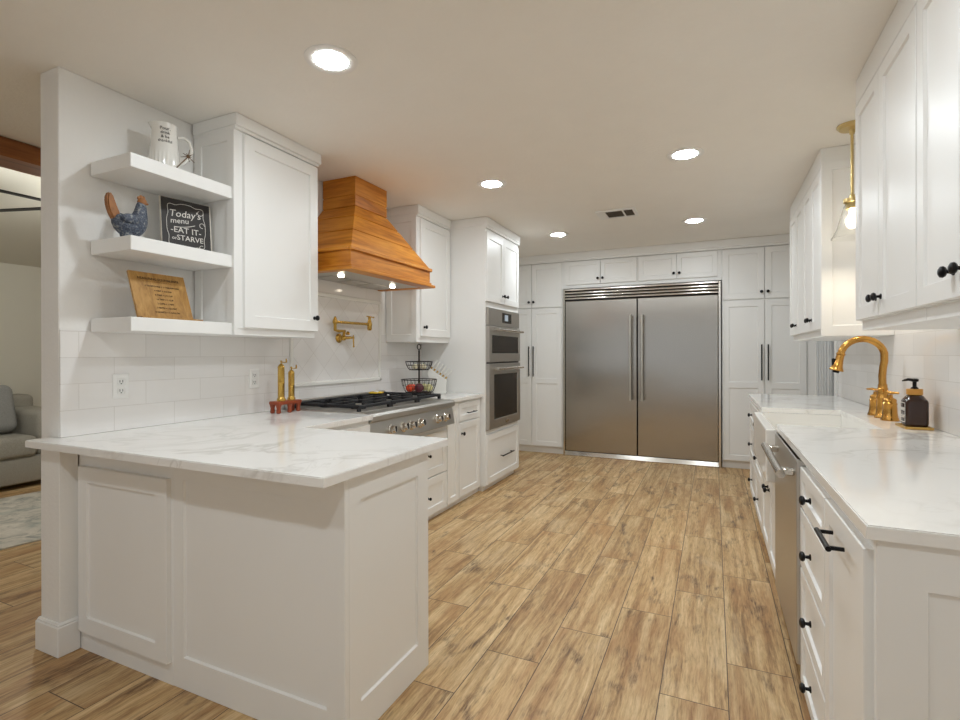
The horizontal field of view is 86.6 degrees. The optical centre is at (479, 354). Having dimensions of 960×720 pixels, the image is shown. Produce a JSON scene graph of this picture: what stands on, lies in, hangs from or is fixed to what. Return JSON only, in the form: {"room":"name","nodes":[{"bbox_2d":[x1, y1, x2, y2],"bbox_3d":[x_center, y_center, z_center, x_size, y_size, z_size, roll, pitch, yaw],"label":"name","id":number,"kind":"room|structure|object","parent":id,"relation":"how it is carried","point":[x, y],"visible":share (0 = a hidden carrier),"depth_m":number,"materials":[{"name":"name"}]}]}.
{"room":"kitchen","nodes":[
{"label":"kitchen","id":0,"kind":"room"},
{"bbox_2d":[0,262,40,405],"bbox_3d":[-5.934,-0.311,4.094,0.200,3.200,11.700,0,0,25],"label":"wall","id":1,"kind":"structure","parent":0,"point":[20,285],"depth_m":5.66,"materials":[{"name":"paint"}]},
{"bbox_2d":[0,167,40,267],"bbox_3d":[-4.482,-1.423,3.427,3.100,0.880,11.700,0,0,25],"label":"ceiling","id":2,"kind":"structure","parent":0,"point":[20,231],"depth_m":4.82,"materials":[{"name":"paint"}]},
{"bbox_2d":[0,189,40,211],"bbox_3d":[-3.353,-1.310,4.103,1.497,0.492,1.435,0,0,25],"label":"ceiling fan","id":3,"kind":"object","parent":2,"relation":"hanging from","point":[1,190],"visible":0.03,"depth_m":4.18,"materials":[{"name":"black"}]},
{"bbox_2d":[0,135,40,147],"bbox_3d":[-2.910,-1.593,2.706,0.060,0.648,11.700,0,0,25],"label":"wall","id":4,"kind":"structure","parent":0,"point":[0,135],"depth_m":3.03,"materials":[{"name":"paint"}]},
{"bbox_2d":[0,136,40,176],"bbox_3d":[-3.034,-1.213,2.681,0.255,0.114,11.550,0,0,25],"label":"trim","id":5,"kind":"structure","parent":4,"relation":"attached to","point":[15,155],"depth_m":3.06,"materials":[{"name":"brown wood"}]},
{"bbox_2d":[41,66,421,465],"bbox_3d":[-0.705,0.001,4.925,0.145,2.554,5.833,0,0,25],"label":"wall","id":6,"kind":"structure","parent":0,"point":[84,121],"depth_m":2.32,"materials":[{"name":"paint"}]},
{"bbox_2d":[35,616,80,657],"bbox_3d":[-1.838,1.211,2.219,0.175,0.140,0.088,0,0,25],"label":"baseboard","id":7,"kind":"structure","parent":6,"relation":"attached to","point":[55,639],"depth_m":2.18,"materials":[{"name":"white paint"}]},
{"bbox_2d":[41,449,77,622],"bbox_3d":[-1.835,0.840,2.226,0.145,0.884,0.072,0,0,25],"label":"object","id":8,"kind":"structure","parent":6,"relation":"attached to","point":[59,470],"depth_m":2.19,"materials":[{"name":"paint"}]},
{"bbox_2d":[91,152,231,203],"bbox_3d":[-1.555,-0.856,2.522,0.297,0.063,0.515,0,0,25],"label":"floating shelf","id":9,"kind":"object","parent":6,"relation":"attached to","point":[130,169],"visible":0.92,"depth_m":2.43,"materials":[{"name":"white paint"}]},
{"bbox_2d":[148,121,193,168],"bbox_3d":[-1.546,-1.008,2.540,0.135,0.241,0.191,0,0,25],"label":"pitcher","id":10,"kind":"object","parent":9,"relation":"on","point":[163,148],"visible":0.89,"depth_m":2.47,"materials":[{"name":"white ceramic"}]},
{"bbox_2d":[176,150,192,167],"bbox_3d":[-1.455,-0.954,2.499,0.026,0.128,0.111,0,0,17],"label":"ornament","id":11,"kind":"object","parent":9,"relation":"on","point":[187,155],"visible":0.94,"depth_m":2.52,"materials":[{"name":"metal"}]},
{"bbox_2d":[91,235,231,270],"bbox_3d":[-1.554,-0.492,2.522,0.297,0.064,0.515,0,0,25],"label":"floating shelf","id":12,"kind":"object","parent":6,"relation":"attached to","point":[133,248],"visible":1,"depth_m":2.41,"materials":[{"name":"white paint"}]},
{"bbox_2d":[104,192,148,235],"bbox_3d":[-1.611,-0.636,2.335,0.094,0.223,0.190,0,0,25],"label":"rooster figurine","id":13,"kind":"object","parent":12,"relation":"on","point":[136,223],"visible":0.98,"depth_m":2.31,"materials":[{"name":"blue ceramic"}]},
{"bbox_2d":[159,195,211,250],"bbox_3d":[-1.518,-0.661,2.635,0.044,0.268,0.243,0,0,37],"label":"chalkboard sign","id":14,"kind":"object","parent":12,"relation":"on","point":[185,223],"visible":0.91,"depth_m":2.62,"materials":[{"name":"black wood"}]},
{"bbox_2d":[91,317,231,335],"bbox_3d":[-1.553,-0.135,2.523,0.297,0.062,0.515,0,0,25],"label":"floating shelf","id":15,"kind":"object","parent":6,"relation":"attached to","point":[134,325],"visible":1,"depth_m":2.36,"materials":[{"name":"white paint"}]},
{"bbox_2d":[126,270,202,320],"bbox_3d":[-1.515,-0.279,2.456,0.129,0.226,0.300,0,0,25],"label":"wooden sign","id":16,"kind":"object","parent":15,"relation":"on","point":[153,295],"visible":1,"depth_m":2.44,"materials":[{"name":"brown wood"}]},
{"bbox_2d":[59,214,420,437],"bbox_3d":[-1.216,-0.328,3.628,0.009,1.386,3.047,0,0,25],"label":"wall tile","id":17,"kind":"structure","parent":6,"relation":"attached to","point":[173,378],"depth_m":2.74,"materials":[{"name":"white tile"}]},
{"bbox_2d":[112,374,128,398],"bbox_3d":[-1.738,0.153,2.466,0.009,0.120,0.074,0,0,25],"label":"wall outlet","id":18,"kind":"object","parent":17,"relation":"attached to","point":[120,381],"visible":1,"depth_m":2.46,"materials":[{"name":"white plastic"}]},
{"bbox_2d":[117,378,124,384],"bbox_3d":[-1.736,0.131,2.466,0.006,0.032,0.034,0,0,25],"label":"receptacle","id":19,"kind":"object","parent":18,"relation":"attached to","point":[120,381],"depth_m":2.46,"materials":[{"name":"white plastic"}]},
{"bbox_2d":[117,387,124,393],"bbox_3d":[-1.736,0.175,2.466,0.006,0.032,0.034,0,0,25],"label":"receptacle","id":20,"kind":"object","parent":18,"relation":"attached to","point":[120,390],"depth_m":2.46,"materials":[{"name":"white plastic"}]},
{"bbox_2d":[249,369,258,387],"bbox_3d":[-1.409,0.150,3.184,0.009,0.120,0.074,0,0,25],"label":"wall outlet","id":21,"kind":"object","parent":17,"relation":"attached to","point":[253,373],"visible":1,"depth_m":3.18,"materials":[{"name":"white plastic"}]},
{"bbox_2d":[193,112,320,337],"bbox_3d":[-1.286,-0.690,3.025,0.366,1.166,0.640,0,0,25],"label":"upper cabinet","id":22,"kind":"object","parent":6,"relation":"attached to","point":[268,226],"visible":0.94,"depth_m":2.83,"materials":[{"name":"white paint"}]},
{"bbox_2d":[289,292,380,386],"bbox_3d":[-1.073,-0.116,3.924,0.020,0.680,1.040,0,0,25],"label":"trim","id":23,"kind":"structure","parent":6,"relation":"attached to","point":[291,340],"depth_m":3.97,"materials":[{"name":"white ceramic"}]},
{"bbox_2d":[294,296,377,382],"bbox_3d":[-1.080,-0.119,3.926,0.008,0.645,1.010,0,0,25],"label":"tile","id":24,"kind":"structure","parent":6,"relation":"attached to","point":[321,357],"depth_m":3.91,"materials":[{"name":"white tile"}]},
{"bbox_2d":[333,316,374,346],"bbox_3d":[-0.995,-0.185,4.000,0.082,0.259,0.493,0,0,25],"label":"pot filler","id":25,"kind":"object","parent":24,"relation":"attached to","point":[339,337],"visible":1,"depth_m":3.90,"materials":[{"name":"gold metal"}]},
{"bbox_2d":[318,176,434,291],"bbox_3d":[-0.832,-0.905,3.812,0.535,0.738,1.070,0,0,25],"label":"range hood","id":26,"kind":"object","parent":6,"relation":"attached to","point":[358,246],"visible":0.91,"depth_m":3.66,"materials":[{"name":"brown wood"}]},
{"bbox_2d":[386,204,450,343],"bbox_3d":[-0.538,-0.692,4.657,0.366,1.166,0.602,0,0,25],"label":"upper cabinet","id":27,"kind":"object","parent":6,"relation":"attached to","point":[421,316],"visible":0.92,"depth_m":4.46,"materials":[{"name":"white paint"}]},
{"bbox_2d":[519,234,789,265],"bbox_3d":[1.888,-1.230,6.094,3.599,0.104,0.064,0,0,25],"label":"trim","id":28,"kind":"structure","parent":6,"relation":"attached to","point":[783,239],"depth_m":5.95,"materials":[{"name":"white paint"}]},
{"bbox_2d":[808,341,815,394],"bbox_3d":[1.900,0.046,6.115,3.599,2.450,0.018,0,0,25],"label":"trim","id":29,"kind":"structure","parent":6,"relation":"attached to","point":[811,344],"depth_m":5.37,"materials":[{"name":"white paint"}]},
{"bbox_2d":[0,450,810,719],"bbox_3d":[-2.204,1.332,2.387,8.400,0.100,11.700,0,0,25],"label":"floor","id":30,"kind":"structure","parent":0,"point":[566,587],"depth_m":2.52,"materials":[{"name":"brown wood"}]},
{"bbox_2d":[0,491,40,549],"bbox_3d":[-3.709,1.278,3.902,1.560,0.012,3.200,0,0,31],"label":"area rug","id":31,"kind":"object","parent":30,"relation":"on","point":[20,515],"visible":0.12,"depth_m":3.91,"materials":[{"name":"beige carpet"}]},
{"bbox_2d":[0,394,41,486],"bbox_3d":[-5.135,0.858,4.357,0.990,0.860,2.440,0,0,25],"label":"sofa","id":32,"kind":"object","parent":30,"relation":"on","point":[19,464],"visible":0.56,"depth_m":4.93,"materials":[{"name":"grey fabric"}]},
{"bbox_2d":[0,385,16,433],"bbox_3d":[-4.814,0.541,4.902,0.270,0.475,0.520,0,0,25],"label":"throw pillow","id":33,"kind":"object","parent":32,"relation":"on","point":[8,420],"visible":1,"depth_m":5.02,"materials":[{"name":"grey fabric"}]},
{"bbox_2d":[0,433,36,459],"bbox_3d":[-5.118,0.888,4.178,0.810,0.200,2.130,0,0,25],"label":"seat cushion","id":34,"kind":"object","parent":32,"relation":"on","point":[12,445],"depth_m":4.84,"materials":[{"name":"grey fabric"}]},
{"bbox_2d":[78,452,427,719],"bbox_3d":[-0.986,0.838,2.155,1.454,0.884,0.542,0,0,25],"label":"base cabinet","id":35,"kind":"object","parent":30,"relation":"on","point":[258,599],"visible":0.81,"depth_m":1.86,"materials":[{"name":"white paint"}]},
{"bbox_2d":[25,410,447,487],"bbox_3d":[-0.925,0.380,2.464,1.642,0.030,1.358,0,0,25],"label":"countertop","id":36,"kind":"structure","parent":35,"relation":"on","point":[294,447],"depth_m":2.03,"materials":[{"name":"white stone"}]},
{"bbox_2d":[269,399,301,413],"bbox_3d":[-1.230,0.328,3.233,0.098,0.074,0.203,0,0,25],"label":"wooden stand","id":37,"kind":"object","parent":36,"relation":"on","point":[290,403],"visible":0.98,"depth_m":3.19,"materials":[{"name":"red wood"}]},
{"bbox_2d":[277,359,286,400],"bbox_3d":[-1.249,0.159,3.204,0.052,0.265,0.056,0,0,3],"label":"pepper mill","id":38,"kind":"object","parent":37,"relation":"on","point":[281,368],"visible":1,"depth_m":3.18,"materials":[{"name":"gold metal"}]},
{"bbox_2d":[287,365,296,399],"bbox_3d":[-1.214,0.179,3.282,0.050,0.225,0.056,0,0,5],"label":"pepper mill","id":39,"kind":"object","parent":37,"relation":"on","point":[291,375],"visible":1,"depth_m":3.26,"materials":[{"name":"gold metal"}]},
{"bbox_2d":[285,390,454,435],"bbox_3d":[-0.738,0.441,3.732,0.747,0.270,1.095,0,0,25],"label":"rangetop","id":40,"kind":"object","parent":36,"relation":"on","point":[399,413],"visible":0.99,"depth_m":3.53,"materials":[{"name":"metal"}]},
{"bbox_2d":[369,390,383,393],"bbox_3d":[-0.832,0.300,4.089,0.122,0.026,0.125,0,0,25],"label":"spoon rest","id":41,"kind":"object","parent":40,"relation":"on","point":[375,391],"visible":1,"depth_m":4.05,"materials":[{"name":"gold metal"}]},
{"bbox_2d":[328,421,369,431],"bbox_3d":[-1.119,0.838,2.908,0.760,0.884,0.708,0,0,25],"label":"base cabinet","id":42,"kind":"object","parent":30,"relation":"on","point":[364,426],"visible":0.02,"depth_m":2.97,"materials":[{"name":"white paint"}]},
{"bbox_2d":[411,426,446,519],"bbox_3d":[-0.773,0.928,3.752,0.685,0.700,1.100,0,0,25],"label":"base cabinet","id":43,"kind":"object","parent":30,"relation":"on","point":[437,459],"visible":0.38,"depth_m":3.98,"materials":[{"name":"white paint"}]},
{"bbox_2d":[443,402,458,510],"bbox_3d":[-0.516,0.836,4.355,0.650,0.884,0.207,0,0,25],"label":"base cabinet","id":44,"kind":"object","parent":30,"relation":"on","point":[452,470],"visible":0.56,"depth_m":4.24,"materials":[{"name":"white paint"}]},
{"bbox_2d":[455,397,479,503],"bbox_3d":[-0.360,0.835,4.654,0.685,0.884,0.464,0,0,25],"label":"base cabinet","id":45,"kind":"object","parent":30,"relation":"on","point":[469,410],"visible":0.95,"depth_m":4.52,"materials":[{"name":"white paint"}]},
{"bbox_2d":[413,392,482,401],"bbox_3d":[-0.418,0.378,4.564,0.674,0.030,0.675,0,0,25],"label":"countertop","id":46,"kind":"structure","parent":45,"relation":"on","point":[456,397],"depth_m":4.51,"materials":[{"name":"white stone"}]},
{"bbox_2d":[401,344,436,392],"bbox_3d":[-0.537,0.134,4.492,0.318,0.458,0.318,0,0,25],"label":"basket","id":47,"kind":"object","parent":46,"relation":"on","point":[419,362],"visible":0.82,"depth_m":4.46,"materials":[{"name":"brown metal"}]},
{"bbox_2d":[406,383,413,391],"bbox_3d":[-0.614,0.285,4.448,0.072,0.078,0.072,0,0,25],"label":"tomato","id":48,"kind":"object","parent":47,"relation":"in","point":[410,387],"visible":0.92,"depth_m":4.42,"materials":[{"name":"red food"}]},
{"bbox_2d":[414,383,423,391],"bbox_3d":[-0.529,0.281,4.431,0.082,0.093,0.082,0,0,25],"label":"onion","id":49,"kind":"object","parent":47,"relation":"in","point":[419,387],"visible":0.99,"depth_m":4.40,"materials":[{"name":"purple food"}]},
{"bbox_2d":[405,361,432,369],"bbox_3d":[-0.537,0.097,4.492,0.244,0.078,0.244,0,0,25],"label":"basket","id":50,"kind":"object","parent":47,"relation":"on","point":[418,365],"depth_m":4.43,"materials":[{"name":"brown metal"}]},
{"bbox_2d":[425,383,432,390],"bbox_3d":[-0.450,0.284,4.478,0.074,0.080,0.074,0,0,25],"label":"onion","id":51,"kind":"object","parent":47,"relation":"in","point":[428,385],"visible":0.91,"depth_m":4.45,"materials":[{"name":"yellow food"}]},
{"bbox_2d":[428,369,446,393],"bbox_3d":[-0.399,0.247,4.755,0.175,0.230,0.100,0,0,0],"label":"knife block","id":52,"kind":"object","parent":46,"relation":"on","point":[441,384],"visible":0.86,"depth_m":4.71,"materials":[{"name":"white wood"}]},
{"bbox_2d":[421,216,519,490],"bbox_3d":[-0.054,0.000,5.252,0.746,2.552,0.897,0,0,25],"label":"oven tower","id":53,"kind":"object","parent":30,"relation":"on","point":[484,254],"visible":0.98,"depth_m":4.83,"materials":[{"name":"white paint"}]},
{"bbox_2d":[486,307,523,430],"bbox_3d":[0.014,0.135,5.220,0.676,1.155,0.827,0,0,25],"label":"double oven","id":54,"kind":"object","parent":53,"relation":"in","point":[503,367],"visible":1,"depth_m":5.03,"materials":[{"name":"metal"}]},
{"bbox_2d":[518,262,564,453],"bbox_3d":[0.805,0.043,6.909,0.808,2.460,0.664,0,0,25],"label":"pantry cabinet","id":55,"kind":"object","parent":30,"relation":"on","point":[540,310],"visible":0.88,"depth_m":6.60,"materials":[{"name":"white paint"}]},
{"bbox_2d":[563,281,720,467],"bbox_3d":[1.990,0.223,6.327,1.808,2.095,0.734,0,0,25],"label":"refrigerator","id":56,"kind":"object","parent":30,"relation":"on","point":[640,362],"visible":1,"depth_m":6.04,"materials":[{"name":"silver metal"}]},
{"bbox_2d":[563,256,637,289],"bbox_3d":[1.589,-1.013,6.551,0.914,0.350,0.658,0,0,25],"label":"upper cabinet","id":57,"kind":"object","parent":56,"relation":"on","point":[613,272],"visible":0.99,"depth_m":6.28,"materials":[{"name":"white paint"}]},
{"bbox_2d":[638,250,721,284],"bbox_3d":[2.419,-1.015,6.171,0.911,0.350,0.658,0,0,25],"label":"upper cabinet","id":58,"kind":"object","parent":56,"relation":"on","point":[702,266],"visible":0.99,"depth_m":5.89,"materials":[{"name":"white paint"}]},
{"bbox_2d":[748,401,757,504],"bbox_3d":[2.618,0.829,4.226,0.705,0.884,0.637,0,0,25],"label":"base cabinet","id":59,"kind":"object","parent":30,"relation":"on","point":[753,406],"visible":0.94,"depth_m":4.42,"materials":[{"name":"white paint"}]},
{"bbox_2d":[721,244,807,468],"bbox_3d":[3.208,0.038,5.808,0.817,2.460,0.664,0,0,25],"label":"pantry cabinet","id":60,"kind":"object","parent":30,"relation":"on","point":[759,354],"visible":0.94,"depth_m":5.60,"materials":[{"name":"white paint"}]},
{"bbox_2d":[762,473,774,576],"bbox_3d":[2.021,0.973,2.923,0.705,0.600,0.935,0,0,25],"label":"base cabinet","id":61,"kind":"object","parent":30,"relation":"on","point":[768,488],"visible":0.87,"depth_m":3.02,"materials":[{"name":"white paint"}]},
{"bbox_2d":[753,408,799,530],"bbox_3d":[2.350,0.830,3.642,0.705,0.884,0.642,0,0,25],"label":"base cabinet","id":62,"kind":"object","parent":30,"relation":"on","point":[758,472],"visible":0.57,"depth_m":3.79,"materials":[{"name":"white paint"}]},
{"bbox_2d":[761,432,805,664],"bbox_3d":[1.639,0.837,2.169,0.730,0.874,0.746,0,0,25],"label":"dishwasher","id":63,"kind":"object","parent":30,"relation":"on","point":[785,463],"visible":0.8,"depth_m":2.14,"materials":[{"name":"metal"}]},
{"bbox_2d":[799,466,832,719],"bbox_3d":[1.415,0.833,1.601,0.705,0.884,0.472,0,0,25],"label":"base cabinet","id":64,"kind":"object","parent":30,"relation":"on","point":[813,495],"visible":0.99,"depth_m":1.73,"materials":[{"name":"white paint"}]},
{"bbox_2d":[814,499,959,719],"bbox_3d":[1.215,0.833,1.175,0.713,0.884,0.466,0,0,25],"label":"base cabinet","id":65,"kind":"object","parent":30,"relation":"on","point":[892,609],"visible":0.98,"depth_m":1.08,"materials":[{"name":"white paint"}]},
{"bbox_2d":[749,394,959,549],"bbox_3d":[1.952,0.374,2.729,0.684,0.030,3.933,0,0,25],"label":"countertop","id":66,"kind":"structure","parent":65,"relation":"on","point":[897,484],"depth_m":1.60,"materials":[{"name":"white stone"}]},
{"bbox_2d":[754,412,867,482],"bbox_3d":[1.919,0.528,2.969,0.517,0.278,0.891,0,0,25],"label":"farmhouse sink","id":67,"kind":"object","parent":66,"relation":"in","point":[765,423],"visible":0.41,"depth_m":3.25,"materials":[{"name":"ceramic"}]},
{"bbox_2d":[829,336,899,420],"bbox_3d":[2.182,0.125,2.927,0.296,0.466,0.348,0,0,25],"label":"bridge faucet","id":68,"kind":"object","parent":66,"relation":"on","point":[882,405],"visible":1,"depth_m":2.88,"materials":[{"name":"gold metal"}]},
{"bbox_2d":[895,423,933,430],"bbox_3d":[2.121,0.352,2.490,0.109,0.012,0.150,0,0,25],"label":"tray","id":69,"kind":"object","parent":66,"relation":"on","point":[896,424],"visible":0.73,"depth_m":2.43,"materials":[{"name":"beige wood"}]},
{"bbox_2d":[900,378,928,427],"bbox_3d":[2.110,0.234,2.480,0.103,0.240,0.093,0,0,25],"label":"soap bottle","id":70,"kind":"object","parent":69,"relation":"on","point":[914,407],"visible":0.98,"depth_m":2.45,"materials":[{"name":"brown glass"}]},
{"bbox_2d":[0,0,897,256],"bbox_3d":[-0.641,-1.325,1.667,4.950,0.100,11.700,0,0,25],"label":"ceiling","id":71,"kind":"structure","parent":0,"point":[580,107],"depth_m":2.46,"materials":[{"name":"paint"}]},
{"bbox_2d":[304,44,357,74],"bbox_3d":[-0.644,-1.270,2.201,0.224,0.008,0.224,0,0,25],"label":"recessed light","id":72,"kind":"object","parent":71,"relation":"in","point":[326,58],"visible":1,"depth_m":2.19,"materials":[{"name":"white paint"}]},
{"bbox_2d":[477,179,506,188],"bbox_3d":[0.087,-1.272,3.808,0.224,0.008,0.224,0,0,25],"label":"recessed light","id":73,"kind":"object","parent":71,"relation":"in","point":[486,183],"visible":1,"depth_m":3.79,"materials":[{"name":"white plastic"}]},
{"bbox_2d":[548,232,568,236],"bbox_3d":[0.831,-1.275,5.426,0.224,0.008,0.224,0,0,25],"label":"recessed light","id":74,"kind":"object","parent":71,"relation":"in","point":[554,234],"visible":1,"depth_m":5.40,"materials":[{"name":"white"}]},
{"bbox_2d":[595,207,638,219],"bbox_3d":[1.239,-1.274,4.606,0.340,0.011,0.270,0,0,25],"label":"ceiling vent","id":75,"kind":"object","parent":71,"relation":"in","point":[631,211],"visible":1,"depth_m":4.58,"materials":[{"name":"white metal"}]},
{"bbox_2d":[666,147,703,160],"bbox_3d":[1.308,-1.275,3.249,0.224,0.008,0.224,0,0,25],"label":"recessed light","id":76,"kind":"object","parent":71,"relation":"in","point":[687,153],"visible":1,"depth_m":3.24,"materials":[{"name":"white plastic"}]},
{"bbox_2d":[682,217,706,223],"bbox_3d":[2.047,-1.277,4.868,0.224,0.008,0.224,0,0,25],"label":"recessed light","id":77,"kind":"object","parent":71,"relation":"in","point":[697,219],"visible":1,"depth_m":4.85,"materials":[{"name":"white"}]},
{"bbox_2d":[831,120,855,241],"bbox_3d":[2.076,-0.966,2.842,0.200,0.628,0.200,0,0,25],"label":"pendant light","id":78,"kind":"object","parent":71,"relation":"hanging from","point":[846,228],"visible":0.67,"depth_m":2.83,"materials":[{"name":"white glass"}]},
{"bbox_2d":[843,194,854,203],"bbox_3d":[2.076,-0.853,2.842,0.084,0.080,0.084,0,0,25],"label":"socket","id":79,"kind":"object","parent":78,"relation":"attached to","point":[851,200],"depth_m":2.83,"materials":[{"name":"gold metal"}]},
{"bbox_2d":[718,361,721,456],"bbox_3d":[0.199,-0.326,7.636,8.400,3.200,0.150,0,0,25],"label":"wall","id":80,"kind":"structure","parent":0,"point":[718,361],"depth_m":6.29,"materials":[{"name":"paint"}]},
{"bbox_3d":[1.443,-0.002,0.631,0.140,2.554,11.550,0,0,25],"label":"wall","id":81,"kind":"structure","parent":0,"visible":0},
{"bbox_2d":[790,184,847,340],"bbox_3d":[2.702,-0.698,4.052,0.400,1.168,0.700,0,0,25],"label":"upper cabinet","id":82,"kind":"object","parent":81,"relation":"attached to","point":[796,209],"visible":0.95,"depth_m":4.07,"materials":[{"name":"white paint"}]},
{"bbox_2d":[816,341,833,395],"bbox_3d":[3.358,0.239,4.880,0.109,2.040,0.930,0,0,25],"label":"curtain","id":83,"kind":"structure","parent":81,"relation":"in","point":[824,349],"depth_m":4.87,"materials":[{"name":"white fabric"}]},
{"bbox_2d":[834,341,837,395],"bbox_3d":[3.293,0.209,4.855,0.019,2.120,1.030,0,0,25],"label":"trim","id":84,"kind":"structure","parent":81,"relation":"attached to","point":[835,342],"depth_m":4.41,"materials":[{"name":"white paint"}]},
{"bbox_2d":[803,144,893,338],"bbox_3d":[2.407,-0.697,3.408,0.400,1.168,0.710,0,0,25],"label":"upper cabinet","id":85,"kind":"object","parent":81,"relation":"attached to","point":[829,267],"visible":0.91,"depth_m":3.14,"materials":[{"name":"white paint"}]},
{"bbox_2d":[838,329,959,436],"bbox_3d":[2.256,0.090,2.580,0.009,0.536,3.970,0,0,25],"label":"wall tile","id":86,"kind":"structure","parent":81,"relation":"attached to","point":[931,356],"depth_m":2.68,"materials":[{"name":"white tile"}]},
{"bbox_2d":[855,0,959,330],"bbox_3d":[1.745,-0.695,1.962,0.400,1.168,0.787,0,0,25],"label":"upper cabinet","id":87,"kind":"object","parent":81,"relation":"attached to","point":[886,85],"visible":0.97,"depth_m":1.96,"materials":[{"name":"white paint"}]},
{"bbox_2d":[916,0,959,320],"bbox_3d":[1.442,-0.694,1.300,0.400,1.168,0.663,0,0,25],"label":"upper cabinet","id":88,"kind":"object","parent":81,"relation":"attached to","point":[938,21],"visible":1,"depth_m":1.53,"materials":[{"name":"white paint"}]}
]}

